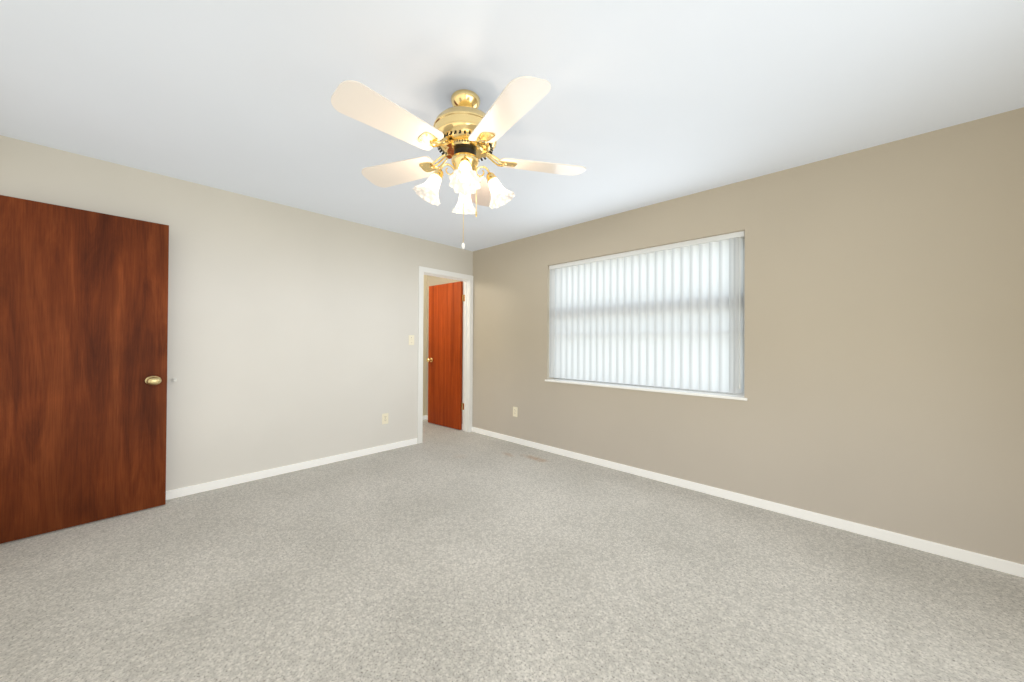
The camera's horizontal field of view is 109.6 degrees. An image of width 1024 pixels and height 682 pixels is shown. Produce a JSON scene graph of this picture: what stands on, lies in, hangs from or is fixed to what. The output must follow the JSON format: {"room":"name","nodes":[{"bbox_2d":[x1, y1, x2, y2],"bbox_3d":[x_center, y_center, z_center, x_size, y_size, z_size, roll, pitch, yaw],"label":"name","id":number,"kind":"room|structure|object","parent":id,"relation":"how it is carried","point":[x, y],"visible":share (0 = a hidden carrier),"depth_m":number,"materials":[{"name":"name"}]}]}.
{"room":"empty bedroom","nodes":[
{"label":"empty bedroom","id":0,"kind":"room"},
{"bbox_2d":[0,135,472,490],"bbox_3d":[-1.960,-0.015,3.493,0.120,2.440,4.004,0,-1,43],"label":"wall","id":1,"kind":"structure","parent":0,"point":[291,330],"depth_m":3.18,"materials":[{"name":"paint"}]},
{"bbox_2d":[0,195,168,543],"bbox_3d":[-2.789,0.168,2.339,0.209,2.030,0.812,0,-1,41],"label":"door","id":2,"kind":"structure","parent":1,"relation":"in","point":[83,349],"depth_m":2.32,"materials":[{"name":"brown wood"}]},
{"bbox_2d":[166,438,416,499],"bbox_3d":[-2.158,1.169,3.188,0.012,0.066,3.010,0,-1,43],"label":"baseboard","id":3,"kind":"structure","parent":1,"relation":"attached to","point":[203,487],"depth_m":3.24,"materials":[{"name":"white paint"}]},
{"bbox_2d":[382,413,387,423],"bbox_3d":[-1.399,0.858,3.992,0.007,0.115,0.070,0,-1,43],"label":"electrical outlet","id":4,"kind":"object","parent":1,"relation":"attached to","point":[385,418],"visible":1,"depth_m":3.99,"materials":[{"name":"beige plastic"}]},
{"bbox_2d":[409,335,413,344],"bbox_3d":[-1.173,-0.010,4.226,0.015,0.115,0.070,0,-1,43],"label":"switch plate","id":5,"kind":"object","parent":1,"relation":"attached to","point":[411,339],"visible":1,"depth_m":4.23,"materials":[{"name":"beige plastic"}]},
{"bbox_2d":[417,266,472,443],"bbox_3d":[-0.872,0.166,4.638,0.148,2.106,0.838,0,-1,43],"label":"door frame","id":6,"kind":"structure","parent":1,"relation":"attached to","point":[467,295],"depth_m":4.86,"materials":[{"name":"white paint"}]},
{"bbox_2d":[427,281,462,429],"bbox_3d":[-0.964,0.198,5.166,0.712,2.025,0.174,0,0,40],"label":"door","id":7,"kind":"structure","parent":6,"relation":"in","point":[444,359],"depth_m":5.12,"materials":[{"name":"brown wood"}]},
{"bbox_2d":[423,275,426,415],"bbox_3d":[-2.342,-0.009,4.682,0.120,2.440,2.804,0,-1,43],"label":"wall","id":8,"kind":"structure","parent":0,"point":[424,343],"depth_m":5.63,"materials":[{"name":"paint"}]},
{"bbox_2d":[0,420,1023,681],"bbox_3d":[-0.546,1.236,2.277,6.035,0.060,4.204,0,-1,43],"label":"floor","id":9,"kind":"structure","parent":0,"point":[444,554],"depth_m":1.76,"materials":[{"name":"grey carpet"}]},
{"bbox_2d":[0,0,1023,250],"bbox_3d":[-0.531,-1.264,2.293,6.035,0.060,4.204,0,-1,43],"label":"ceiling","id":10,"kind":"structure","parent":0,"point":[644,102],"depth_m":1.75,"materials":[{"name":"paint"}]},
{"bbox_2d":[331,76,585,248],"bbox_3d":[-0.263,-0.844,1.807,1.249,0.783,1.208,0,-1,43],"label":"fan","id":11,"kind":"object","parent":10,"relation":"hanging from","point":[464,133],"visible":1,"depth_m":1.70,"materials":[{"name":"white wood"}]},
{"bbox_2d":[426,107,1023,564],"bbox_3d":[0.838,0.004,3.738,6.035,2.440,0.200,0,-1,43],"label":"wall","id":12,"kind":"structure","parent":0,"point":[884,345],"depth_m":2.35,"materials":[{"name":"paint"}]},
{"bbox_2d":[513,407,517,416],"bbox_3d":[0.038,0.851,4.343,0.070,0.115,0.007,0,-1,43],"label":"electrical outlet","id":13,"kind":"object","parent":12,"relation":"attached to","point":[514,411],"visible":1,"depth_m":4.34,"materials":[{"name":"beige plastic"}]},
{"bbox_2d":[545,379,747,400],"bbox_3d":[1.108,0.438,3.413,1.919,0.020,0.143,0,-1,43],"label":"window sill","id":14,"kind":"structure","parent":12,"relation":"attached to","point":[707,394],"depth_m":3.19,"materials":[{"name":"white stone"}]},
{"bbox_2d":[554,237,744,394],"bbox_3d":[1.179,-0.206,3.487,1.879,1.271,0.040,0,-1,43],"label":"window unit","id":15,"kind":"structure","parent":12,"relation":"in","point":[743,345],"depth_m":2.85,"materials":[{"name":"silver metal"}]},
{"bbox_2d":[549,231,744,393],"bbox_3d":[1.107,-0.217,3.411,1.867,1.247,0.073,0,-1,43],"label":"vertical blinds","id":16,"kind":"object","parent":15,"relation":"attached to","point":[669,315],"visible":1,"depth_m":3.23,"materials":[{"name":"plastic"}]},
{"bbox_2d":[472,427,1023,577],"bbox_3d":[1.155,1.189,3.276,4.700,0.066,0.014,0,-1,43],"label":"baseboard","id":17,"kind":"structure","parent":12,"relation":"attached to","point":[996,564],"depth_m":2.46,"materials":[{"name":"white paint"}]}
]}

